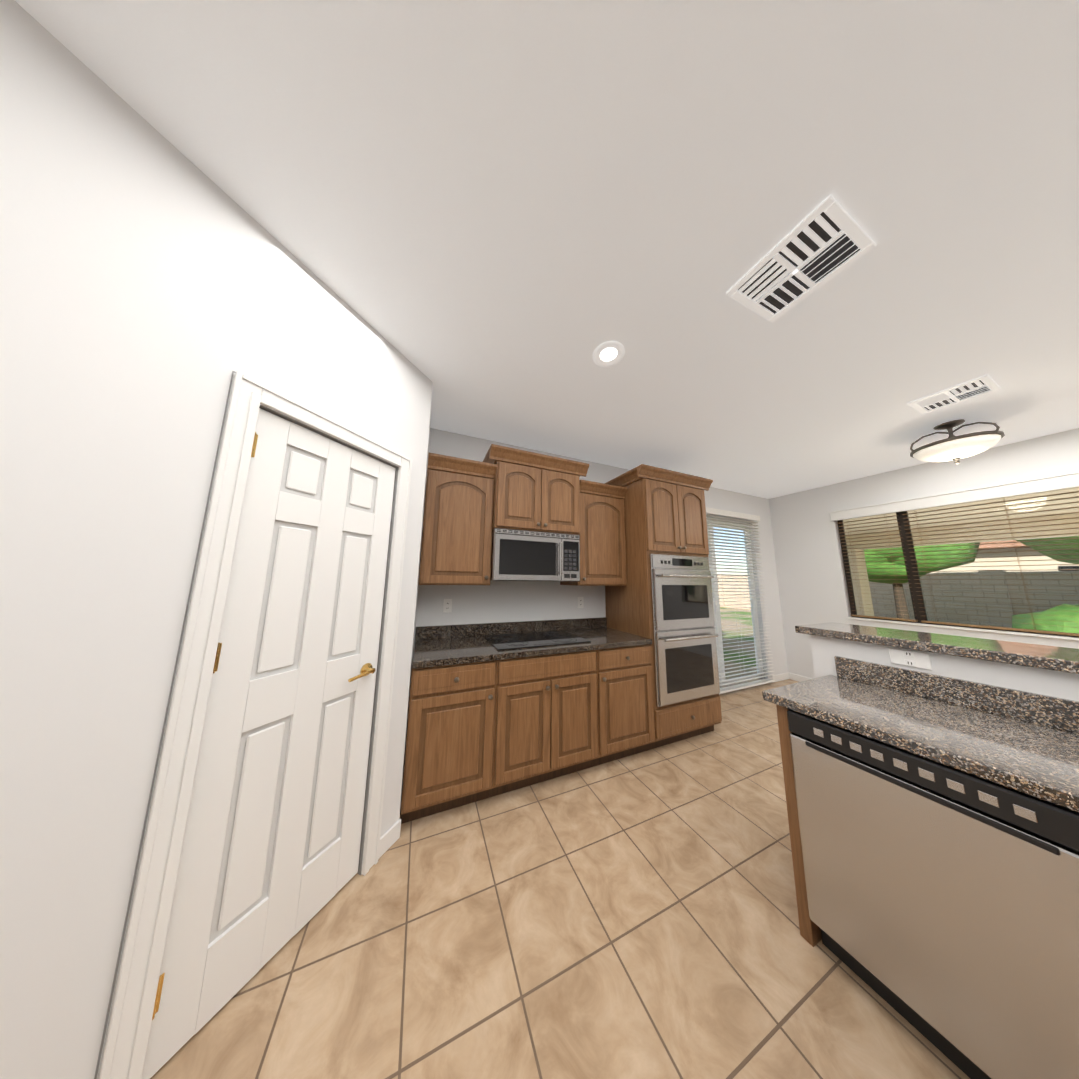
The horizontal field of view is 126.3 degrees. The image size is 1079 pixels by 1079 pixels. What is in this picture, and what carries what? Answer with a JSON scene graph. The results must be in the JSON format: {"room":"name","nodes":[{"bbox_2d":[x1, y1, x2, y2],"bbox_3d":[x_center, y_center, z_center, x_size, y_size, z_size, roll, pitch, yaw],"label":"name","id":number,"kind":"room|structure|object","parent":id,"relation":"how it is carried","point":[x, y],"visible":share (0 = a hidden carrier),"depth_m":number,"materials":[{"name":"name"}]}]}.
{"room":"kitchen","nodes":[
{"label":"kitchen","id":0,"kind":"room"},
{"bbox_2d":[0,0,432,1078],"bbox_3d":[-1.502,0.087,0.522,2.297,2.740,2.842,4,-9,-23],"label":"wall","id":1,"kind":"structure","parent":0,"point":[156,288],"depth_m":0.72,"materials":[{"name":"paint"}]},
{"bbox_2d":[94,371,411,1078],"bbox_3d":[-0.988,0.506,1.180,0.122,2.116,0.776,-3,-9,22],"label":"door frame","id":2,"kind":"structure","parent":1,"relation":"attached to","point":[126,1041],"depth_m":0.86,"materials":[{"name":"white wood"}]},
{"bbox_2d":[142,408,395,1078],"bbox_3d":[-0.977,0.541,1.167,0.454,2.019,0.461,4,-9,-23],"label":"pantry door","id":3,"kind":"structure","parent":1,"relation":"in","point":[268,864],"depth_m":1.06,"materials":[{"name":"white wood"}]},
{"bbox_2d":[378,672,811,858],"bbox_3d":[1.584,1.340,-0.339,7.309,0.090,6.500,4,-9,-23],"label":"baseboard","id":4,"kind":"structure","parent":1,"relation":"attached to","point":[390,837],"depth_m":1.46,"materials":[{"name":"white wood"}]},
{"bbox_2d":[15,0,1078,498],"bbox_3d":[1.715,-1.369,0.100,7.340,0.100,6.740,4,-9,-23],"label":"ceiling","id":5,"kind":"structure","parent":0,"point":[497,220],"depth_m":0.95,"materials":[{"name":"paint"}]},
{"bbox_2d":[593,341,624,366],"bbox_3d":[0.413,-1.105,1.633,0.186,0.008,0.186,4,-9,-23],"label":"recessed light","id":6,"kind":"object","parent":5,"relation":"in","point":[608,353],"visible":1,"depth_m":1.62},
{"bbox_2d":[726,195,875,321],"bbox_3d":[1.106,-1.161,1.181,0.360,0.012,0.360,4,-9,-23],"label":"ceiling vent","id":7,"kind":"object","parent":5,"relation":"in","point":[826,236],"visible":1,"depth_m":1.14,"materials":[{"name":"white metal"}]},
{"bbox_2d":[907,374,1000,413],"bbox_3d":[2.956,-1.024,1.955,0.320,0.012,0.320,4,-9,-23],"label":"ceiling vent","id":8,"kind":"object","parent":5,"relation":"in","point":[973,388],"visible":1,"depth_m":1.94,"materials":[{"name":"white metal"}]},
{"bbox_2d":[910,419,1004,463],"bbox_3d":[3.462,-0.795,2.282,0.452,0.356,0.436,4,-9,-23],"label":"semi-flush ceiling light","id":9,"kind":"object","parent":5,"relation":"attached to","point":[953,447],"visible":1,"depth_m":2.21,"materials":[{"name":"white glass"}]},
{"bbox_2d":[150,679,969,1078],"bbox_3d":[1.679,1.441,-0.312,7.340,0.100,6.740,4,-9,-23],"label":"floor","id":10,"kind":"structure","parent":0,"point":[632,917],"depth_m":1.02,"materials":[{"name":"tile"}]},
{"bbox_2d":[401,659,508,823],"bbox_3d":[-0.611,1.253,1.945,0.584,0.868,0.637,4,-9,-23],"label":"base cabinet","id":11,"kind":"object","parent":10,"relation":"on","point":[477,731],"depth_m":1.66,"materials":[{"name":"brown wood"}]},
{"bbox_2d":[509,649,608,791],"bbox_3d":[-0.044,1.295,2.183,0.931,0.868,0.637,4,-9,-23],"label":"base cabinet","id":12,"kind":"object","parent":10,"relation":"on","point":[559,703],"depth_m":1.92,"materials":[{"name":"brown wood"}]},
{"bbox_2d":[609,644,654,761],"bbox_3d":[0.540,1.339,2.427,0.619,0.868,0.637,4,-9,-23],"label":"base cabinet","id":13,"kind":"object","parent":10,"relation":"on","point":[631,710],"depth_m":2.17,"materials":[{"name":"brown wood"}]},
{"bbox_2d":[412,617,651,668],"bbox_3d":[-0.020,0.795,2.258,1.854,0.140,0.647,4,-9,-23],"label":"countertop","id":14,"kind":"structure","parent":13,"relation":"on","point":[440,645],"depth_m":2.20,"materials":[{"name":"stone"}]},
{"bbox_2d":[483,630,590,649],"bbox_3d":[-0.036,0.820,2.260,0.760,0.010,0.510,4,-9,-23],"label":"cooktop","id":15,"kind":"object","parent":14,"relation":"in","point":[524,640],"visible":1,"depth_m":2.20,"materials":[{"name":"black glass"}]},
{"bbox_2d":[604,464,721,749],"bbox_3d":[1.223,0.602,2.798,0.951,2.452,0.683,4,-9,-23],"label":"tall cabinet","id":16,"kind":"object","parent":10,"relation":"on","point":[665,511],"visible":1,"depth_m":2.57,"materials":[{"name":"brown wood"}]},
{"bbox_2d":[649,554,719,706],"bbox_3d":[1.239,0.814,2.721,0.757,1.274,0.648,4,-9,-23],"label":"double oven","id":17,"kind":"object","parent":16,"relation":"in","point":[685,651],"visible":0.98,"depth_m":2.45,"materials":[{"name":"silver metal"}]},
{"bbox_2d":[776,705,821,946],"bbox_3d":[1.195,0.968,-0.162,1.935,0.868,2.570,4,-9,-23],"label":"base cabinet","id":18,"kind":"object","parent":10,"relation":"on","point":[810,931],"visible":0.21,"depth_m":1.13,"materials":[{"name":"brown wood"}]},
{"bbox_2d":[762,675,1078,812],"bbox_3d":[1.199,0.517,-0.094,1.939,0.040,2.635,4,-9,-23],"label":"countertop","id":19,"kind":"structure","parent":18,"relation":"on","point":[1037,761],"depth_m":0.92,"materials":[{"name":"stone"}]},
{"bbox_2d":[787,709,1078,1078],"bbox_3d":[1.433,1.134,0.945,0.606,0.865,0.600,4,-9,-23],"label":"dishwasher","id":20,"kind":"object","parent":10,"relation":"on","point":[943,903],"visible":0.98,"depth_m":0.79,"materials":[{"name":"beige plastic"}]},
{"bbox_2d":[810,635,1078,700],"bbox_3d":[1.832,1.022,0.981,0.120,1.109,1.170,4,-9,-23],"label":"wall","id":21,"kind":"structure","parent":10,"relation":"on","point":[1047,682],"depth_m":1.12,"materials":[{"name":"paint"}]},
{"bbox_2d":[889,648,931,669],"bbox_3d":[1.686,0.542,1.244,0.008,0.070,0.115,4,-9,-23],"label":"outlet","id":22,"kind":"object","parent":21,"relation":"attached to","point":[922,660],"visible":1,"depth_m":1.24,"materials":[{"name":"white plastic"}]},
{"bbox_2d":[795,622,1078,673],"bbox_3d":[1.504,0.311,0.129,2.017,0.040,2.750,4,-9,-23],"label":"bar","id":23,"kind":"object","parent":21,"relation":"on","point":[1062,659],"visible":1,"depth_m":1.17,"materials":[{"name":"stone"}]},
{"bbox_2d":[834,656,1078,733],"bbox_3d":[1.370,0.456,-0.022,1.578,0.104,2.583,4,-9,-23],"label":"backsplash","id":24,"kind":"structure","parent":21,"relation":"attached to","point":[1049,711],"depth_m":1.09,"materials":[{"name":"stone"}]},
{"bbox_2d":[413,428,787,682],"bbox_3d":[0.403,0.462,2.911,7.340,2.740,0.120,4,-9,-23],"label":"wall","id":25,"kind":"structure","parent":0,"point":[504,601],"depth_m":2.73,"materials":[{"name":"paint"}]},
{"bbox_2d":[443,599,451,612],"bbox_3d":[-0.779,0.562,2.318,0.070,0.115,0.008,4,-9,-23],"label":"electrical outlet","id":26,"kind":"object","parent":25,"relation":"attached to","point":[447,605],"visible":1,"depth_m":2.31,"materials":[{"name":"white plastic"}]},
{"bbox_2d":[419,453,496,584],"bbox_3d":[-0.671,-0.121,2.237,0.514,0.970,0.413,4,-9,-23],"label":"upper cabinet","id":27,"kind":"object","parent":25,"relation":"attached to","point":[456,548],"visible":1,"depth_m":2.08,"materials":[{"name":"brown wood"}]},
{"bbox_2d":[482,444,588,534],"bbox_3d":[-0.059,-0.369,2.496,0.906,0.652,0.483,4,-9,-23],"label":"upper cabinet","id":28,"kind":"object","parent":25,"relation":"attached to","point":[536,492],"visible":0.98,"depth_m":2.30,"materials":[{"name":"brown wood"}]},
{"bbox_2d":[490,528,579,581],"bbox_3d":[-0.069,0.161,2.425,0.768,0.412,0.468,4,-9,-23],"label":"over-the-range microwave","id":29,"kind":"object","parent":28,"relation":"attached to","point":[519,555],"visible":0.98,"depth_m":2.23,"materials":[{"name":"silver metal"}]},
{"bbox_2d":[578,597,583,607],"bbox_3d":[0.426,0.651,2.822,0.070,0.115,0.008,4,-9,-23],"label":"electrical outlet","id":30,"kind":"object","parent":25,"relation":"attached to","point":[580,602],"visible":1,"depth_m":2.82,"materials":[{"name":"white plastic"}]},
{"bbox_2d":[560,480,627,585],"bbox_3d":[0.547,-0.030,2.746,0.546,0.970,0.413,4,-9,-23],"label":"upper cabinet","id":31,"kind":"object","parent":25,"relation":"attached to","point":[602,543],"visible":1,"depth_m":2.59,"materials":[{"name":"brown wood"}]},
{"bbox_2d":[706,517,763,689],"bbox_3d":[2.380,0.826,3.704,1.800,2.300,0.085,4,-9,-23],"label":"door frame","id":32,"kind":"structure","parent":25,"relation":"attached to","point":[753,604],"depth_m":3.80,"materials":[{"name":"plastic"}]},
{"bbox_2d":[706,507,774,693],"bbox_3d":[2.426,0.748,3.608,1.870,2.343,0.075,4,-9,-23],"label":"window blinds","id":33,"kind":"object","parent":25,"relation":"attached to","point":[730,514],"visible":0.62,"depth_m":3.75,"materials":[{"name":"white plastic"}]},
{"bbox_2d":[769,428,1078,678],"bbox_3d":[5.043,0.275,1.229,0.120,2.740,6.620,4,-9,-23],"label":"wall","id":34,"kind":"structure","parent":0,"point":[812,583],"depth_m":3.59,"materials":[{"name":"paint"}]},
{"bbox_2d":[837,487,1078,640],"bbox_3d":[4.483,0.204,2.551,0.138,1.350,2.350,4,-9,-23],"label":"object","id":35,"kind":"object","parent":34,"relation":"in","point":[911,562],"depth_m":3.04,"materials":[{"name":"brown metal"}]},
{"bbox_2d":[838,515,917,621],"bbox_3d":[4.124,0.303,3.373,0.060,1.310,0.521,4,-9,-23],"label":"window blinds","id":36,"kind":"object","parent":35,"relation":"attached to","point":[889,618],"visible":0.83,"depth_m":3.35,"materials":[{"name":"white plastic"}]},
{"bbox_2d":[829,472,1078,520],"bbox_3d":[4.427,-0.464,2.622,0.038,0.126,2.406,4,-9,-23],"label":"window valance","id":37,"kind":"object","parent":35,"relation":"attached to","point":[1051,483],"visible":0.98,"depth_m":2.76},
{"bbox_2d":[902,491,1078,635],"bbox_3d":[4.477,0.188,2.551,0.060,1.310,1.235,4,-9,-23],"label":"window blinds","id":38,"kind":"object","parent":35,"relation":"attached to","point":[1015,629],"visible":0.83,"depth_m":2.64,"materials":[{"name":"beige plastic"}]},
{"label":"outside","id":39,"kind":"structure","parent":0,"visible":0},
{"bbox_2d":[720,607,755,678],"bbox_3d":[12.071,2.069,2.135,65.000,0.130,70.000,4,-9,-23],"label":"ground","id":40,"kind":"structure","parent":39,"point":[744,622],"depth_m":7.41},
{"bbox_2d":[717,570,1078,627],"bbox_3d":[5.723,-0.096,-4.670,27.780,2.020,42.440,4,-9,-23],"label":"fence","id":41,"kind":"object","parent":40,"relation":"on","point":[1043,581],"visible":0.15,"depth_m":9.09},
{"bbox_2d":[750,487,1078,673],"bbox_3d":[6.386,0.621,2.645,3.470,2.740,6.200,4,-9,-23],"label":"patio","id":42,"kind":"structure","parent":40,"relation":"on","point":[869,609],"depth_m":4.32,"materials":[{"name":"paint"}]},
{"bbox_2d":[864,542,979,618],"bbox_3d":[10.447,0.405,7.671,3.370,4.728,3.370,4,-9,-23],"label":"tree","id":43,"kind":"object","parent":40,"relation":"on","point":[892,571],"depth_m":7.34,"materials":[{"name":"green plant"}]},
{"bbox_2d":[931,540,1078,572],"bbox_3d":[25.589,0.787,10.306,9.200,5.120,13.200,4,-9,-23],"label":"house","id":44,"kind":"structure","parent":40,"relation":"on","point":[1020,555],"depth_m":11.87,"materials":[{"name":"paint"}]},
{"bbox_2d":[1012,604,1078,632],"bbox_3d":[11.706,1.994,5.967,1.741,1.158,1.530,4,-9,-23],"label":"bush","id":45,"kind":"object","parent":40,"relation":"on","point":[1058,618],"depth_m":5.91,"materials":[{"name":"green plant"}]},
{"bbox_2d":[1016,536,1078,563],"bbox_3d":[12.789,-1.008,4.334,6.358,6.615,6.556,4,-9,-23],"label":"tree","id":46,"kind":"object","parent":40,"relation":"on","point":[1069,546],"depth_m":5.67,"materials":[{"name":"green plant"}]}
]}

